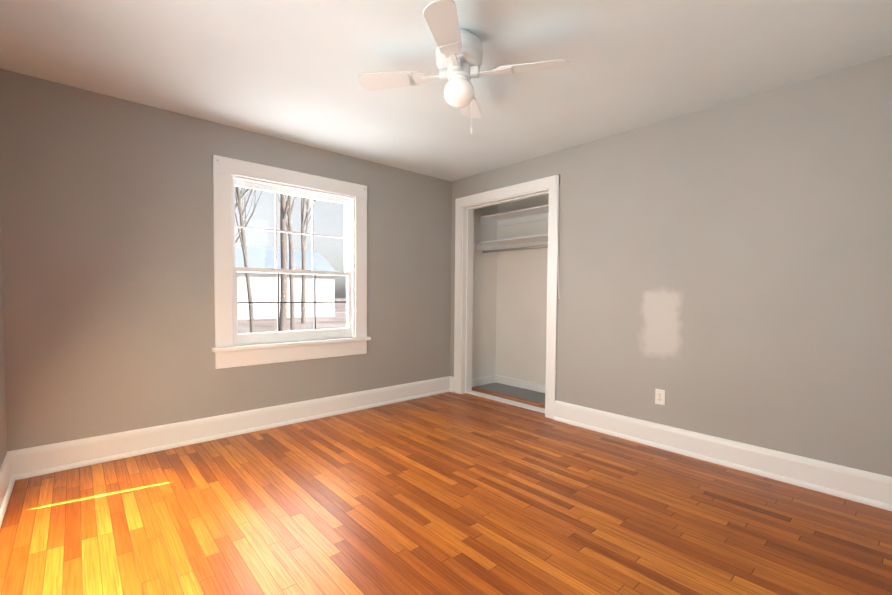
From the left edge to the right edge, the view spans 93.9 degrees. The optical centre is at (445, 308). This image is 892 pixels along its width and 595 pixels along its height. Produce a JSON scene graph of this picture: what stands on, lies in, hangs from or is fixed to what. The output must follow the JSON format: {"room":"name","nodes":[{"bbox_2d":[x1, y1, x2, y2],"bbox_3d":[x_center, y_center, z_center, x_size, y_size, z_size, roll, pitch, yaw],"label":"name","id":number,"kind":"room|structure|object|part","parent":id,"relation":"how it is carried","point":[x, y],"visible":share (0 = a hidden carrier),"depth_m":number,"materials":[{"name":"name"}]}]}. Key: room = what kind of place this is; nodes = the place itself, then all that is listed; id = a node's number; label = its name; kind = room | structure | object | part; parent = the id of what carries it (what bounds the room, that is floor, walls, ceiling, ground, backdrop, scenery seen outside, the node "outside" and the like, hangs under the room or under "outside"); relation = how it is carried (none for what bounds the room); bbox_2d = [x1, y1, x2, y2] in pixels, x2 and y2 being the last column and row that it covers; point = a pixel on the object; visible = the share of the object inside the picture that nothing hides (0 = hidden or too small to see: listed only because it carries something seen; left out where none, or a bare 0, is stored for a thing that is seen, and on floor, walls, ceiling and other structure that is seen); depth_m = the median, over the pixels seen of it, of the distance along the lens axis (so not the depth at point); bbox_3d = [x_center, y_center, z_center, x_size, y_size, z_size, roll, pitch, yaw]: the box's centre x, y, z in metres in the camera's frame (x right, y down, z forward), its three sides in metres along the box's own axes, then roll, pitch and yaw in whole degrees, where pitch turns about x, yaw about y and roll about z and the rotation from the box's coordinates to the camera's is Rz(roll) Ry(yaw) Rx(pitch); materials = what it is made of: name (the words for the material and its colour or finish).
{"room":"empty bedroom","nodes":[
{"label":"empty bedroom","id":0,"kind":"room"},
{"bbox_2d":[0,221,6,467],"bbox_3d":[-1.282,-0.113,0.837,0.160,2.430,4.200,-1,3,-42],"label":"wall","id":1,"kind":"structure","parent":0,"point":[3,437],"depth_m":2.40,"materials":[{"name":"grey paint"}]},
{"bbox_2d":[0,449,19,527],"bbox_3d":[-1.272,1.010,1.002,0.032,0.175,4.040,-1,3,-42],"label":"baseboard","id":2,"kind":"structure","parent":1,"relation":"attached to","point":[10,468],"depth_m":2.35,"materials":[{"name":"white wood"}]},
{"bbox_2d":[0,69,451,450],"bbox_3d":[-1.058,-0.223,3.955,4.645,2.430,0.160,-1,3,-42],"label":"wall","id":3,"kind":"structure","parent":0,"point":[107,227],"depth_m":2.91,"materials":[{"name":"grey paint"}]},
{"bbox_2d":[20,376,453,478],"bbox_3d":[-1.252,0.913,3.691,3.525,0.175,0.050,-1,3,-42],"label":"baseboard","id":4,"kind":"structure","parent":3,"relation":"attached to","point":[56,457],"depth_m":3.17,"materials":[{"name":"white wood"}]},
{"bbox_2d":[212,155,370,368],"bbox_3d":[-1.317,-0.362,3.678,1.378,1.637,0.220,-1,3,-42],"label":"window","id":5,"kind":"structure","parent":3,"relation":"in","point":[228,354],"depth_m":3.58,"materials":[{"name":"white wood"}]},
{"bbox_3d":[-1.326,-0.381,3.688,1.078,1.340,0.100,-1,3,-42],"label":"main window sash","id":6,"kind":"part","parent":5,"relation":"part of","materials":[{"name":"white wood"}]},
{"bbox_2d":[0,382,891,594],"bbox_3d":[0.329,1.109,2.434,4.645,0.100,4.360,-1,3,-42],"label":"floor","id":7,"kind":"structure","parent":0,"point":[450,493],"depth_m":2.11,"materials":[{"name":"brown wood"}]},
{"bbox_2d":[0,0,891,181],"bbox_3d":[0.350,-1.429,2.343,4.645,0.120,4.360,-1,3,-42],"label":"ceiling","id":8,"kind":"structure","parent":0,"point":[291,70],"depth_m":2.30,"materials":[{"name":"white paint"}]},
{"bbox_2d":[358,0,568,133],"bbox_3d":[0.066,-1.123,2.102,0.800,0.480,0.800,-1,2,-34],"label":"ceiling fan","id":9,"kind":"object","parent":8,"relation":"hanging from","point":[459,55],"visible":1,"depth_m":2.04,"materials":[{"name":"white"}]},
{"bbox_3d":[0.065,-1.090,2.104,0.156,0.139,0.156,-1,3,-42],"label":"lamp shade","id":10,"kind":"part","parent":9,"relation":"part of","materials":[{"name":"white glass"}]},
{"bbox_2d":[472,194,548,383],"bbox_3d":[0.962,-0.230,4.623,0.740,2.430,1.530,-1,3,-42],"label":"wall","id":11,"kind":"structure","parent":0,"point":[509,318],"depth_m":5.12,"materials":[{"name":"white paint"}]},
{"bbox_2d":[472,375,544,392],"bbox_3d":[0.879,0.935,4.657,0.620,0.098,1.415,-1,3,-42],"label":"baseboard","id":12,"kind":"structure","parent":11,"relation":"attached to","point":[524,384],"depth_m":5.14,"materials":[{"name":"white wood"}]},
{"bbox_2d":[476,204,548,250],"bbox_3d":[0.980,-0.902,4.668,0.390,0.409,1.415,-1,3,-42],"label":"closet shelf","id":13,"kind":"object","parent":11,"relation":"attached to","point":[536,213],"visible":0.5,"depth_m":4.92,"materials":[{"name":"white wood"}]},
{"bbox_2d":[482,245,547,252],"bbox_3d":[0.915,-0.671,4.619,0.032,0.032,1.371,-1,3,-42],"label":"rod","id":14,"kind":"object","parent":11,"relation":"attached to","point":[518,248],"visible":0.65,"depth_m":4.73,"materials":[{"name":"silver metal"}]},
{"bbox_2d":[450,55,891,476],"bbox_3d":[1.461,-0.181,3.388,0.160,2.430,4.040,-1,3,-42],"label":"wall","id":15,"kind":"structure","parent":0,"point":[725,270],"depth_m":2.73,"materials":[{"name":"grey paint"}]},
{"bbox_2d":[467,391,544,412],"bbox_3d":[0.646,0.985,4.401,0.110,0.013,1.130,-1,3,-42],"label":"sill","id":16,"kind":"structure","parent":15,"relation":"attached to","point":[519,404],"depth_m":4.37,"materials":[{"name":"white wood"}]},
{"bbox_2d":[454,174,559,418],"bbox_3d":[0.621,-0.070,4.333,0.168,2.125,1.170,-1,3,-42],"label":"door frame","id":17,"kind":"structure","parent":15,"relation":"attached to","point":[467,295],"depth_m":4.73,"materials":[{"name":"white wood"}]},
{"bbox_2d":[655,389,664,404],"bbox_3d":[1.606,0.665,3.123,0.006,0.114,0.070,-1,3,-42],"label":"electrical outlet plate","id":18,"kind":"object","parent":15,"relation":"attached to","point":[662,397],"visible":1,"depth_m":3.12,"materials":[{"name":"white plastic"}]},
{"bbox_2d":[553,400,891,510],"bbox_3d":[1.837,0.969,2.851,0.032,0.175,2.543,-1,3,-42],"label":"baseboard","id":19,"kind":"structure","parent":15,"relation":"attached to","point":[862,486],"depth_m":2.72,"materials":[{"name":"white wood"}]},
{"label":"outside","id":20,"kind":"structure","parent":0,"visible":0},
{"bbox_2d":[238,298,345,333],"bbox_3d":[-33.748,-0.320,52.936,140.000,0.050,115.810,-1,3,-42],"label":"ground","id":21,"kind":"structure","parent":20,"point":[338,323],"depth_m":24.74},
{"bbox_2d":[235,186,254,332],"bbox_3d":[-3.346,-2.260,6.887,3.313,7.694,3.157,-1,3,-42],"label":"tree","id":22,"kind":"object","parent":21,"relation":"on","point":[237,197],"depth_m":7.39,"materials":[{"name":"brown plant"}]},
{"bbox_2d":[235,187,255,236],"bbox_3d":[-5.857,-2.684,11.748,4.693,8.151,3.284,-1,3,-42],"label":"tree","id":23,"kind":"object","parent":21,"relation":"on","point":[244,202],"depth_m":11.94,"materials":[{"name":"brown plant"}]},
{"bbox_2d":[235,189,261,243],"bbox_3d":[-10.635,-4.509,19.017,4.847,11.194,3.886,-1,3,-42],"label":"tree","id":24,"kind":"object","parent":21,"relation":"on","point":[245,215],"depth_m":19.67,"materials":[{"name":"brown plant"}]},
{"bbox_2d":[279,194,289,330],"bbox_3d":[-4.991,-5.309,12.465,6.446,13.369,5.321,-1,3,-42],"label":"tree","id":25,"kind":"object","parent":21,"relation":"on","point":[283,207],"depth_m":13.56,"materials":[{"name":"brown plant"}]},
{"bbox_2d":[237,273,333,318],"bbox_3d":[-15.788,-0.955,31.262,12.000,3.120,8.000,-1,3,-42],"label":"house","id":26,"kind":"structure","parent":21,"relation":"on","point":[273,298],"depth_m":29.32,"materials":[{"name":"white"}]},
{"bbox_2d":[235,245,335,276],"bbox_3d":[-15.766,-3.613,31.166,12.800,2.200,8.800,-1,3,-42],"label":"roof","id":27,"kind":"structure","parent":26,"relation":"on","point":[296,253],"depth_m":31.43,"materials":[{"name":"blue"}]},
{"bbox_2d":[277,193,296,330],"bbox_3d":[-6.045,-4.411,17.557,4.524,11.184,3.733,-1,3,-42],"label":"tree","id":28,"kind":"object","parent":21,"relation":"on","point":[292,306],"depth_m":17.84,"materials":[{"name":"brown plant"}]},
{"bbox_2d":[301,197,315,323],"bbox_3d":[-8.421,-5.285,25.415,4.498,12.326,4.772,-1,3,-42],"label":"tree","id":29,"kind":"object","parent":21,"relation":"on","point":[303,307],"depth_m":24.41,"materials":[{"name":"brown plant"}]}
]}

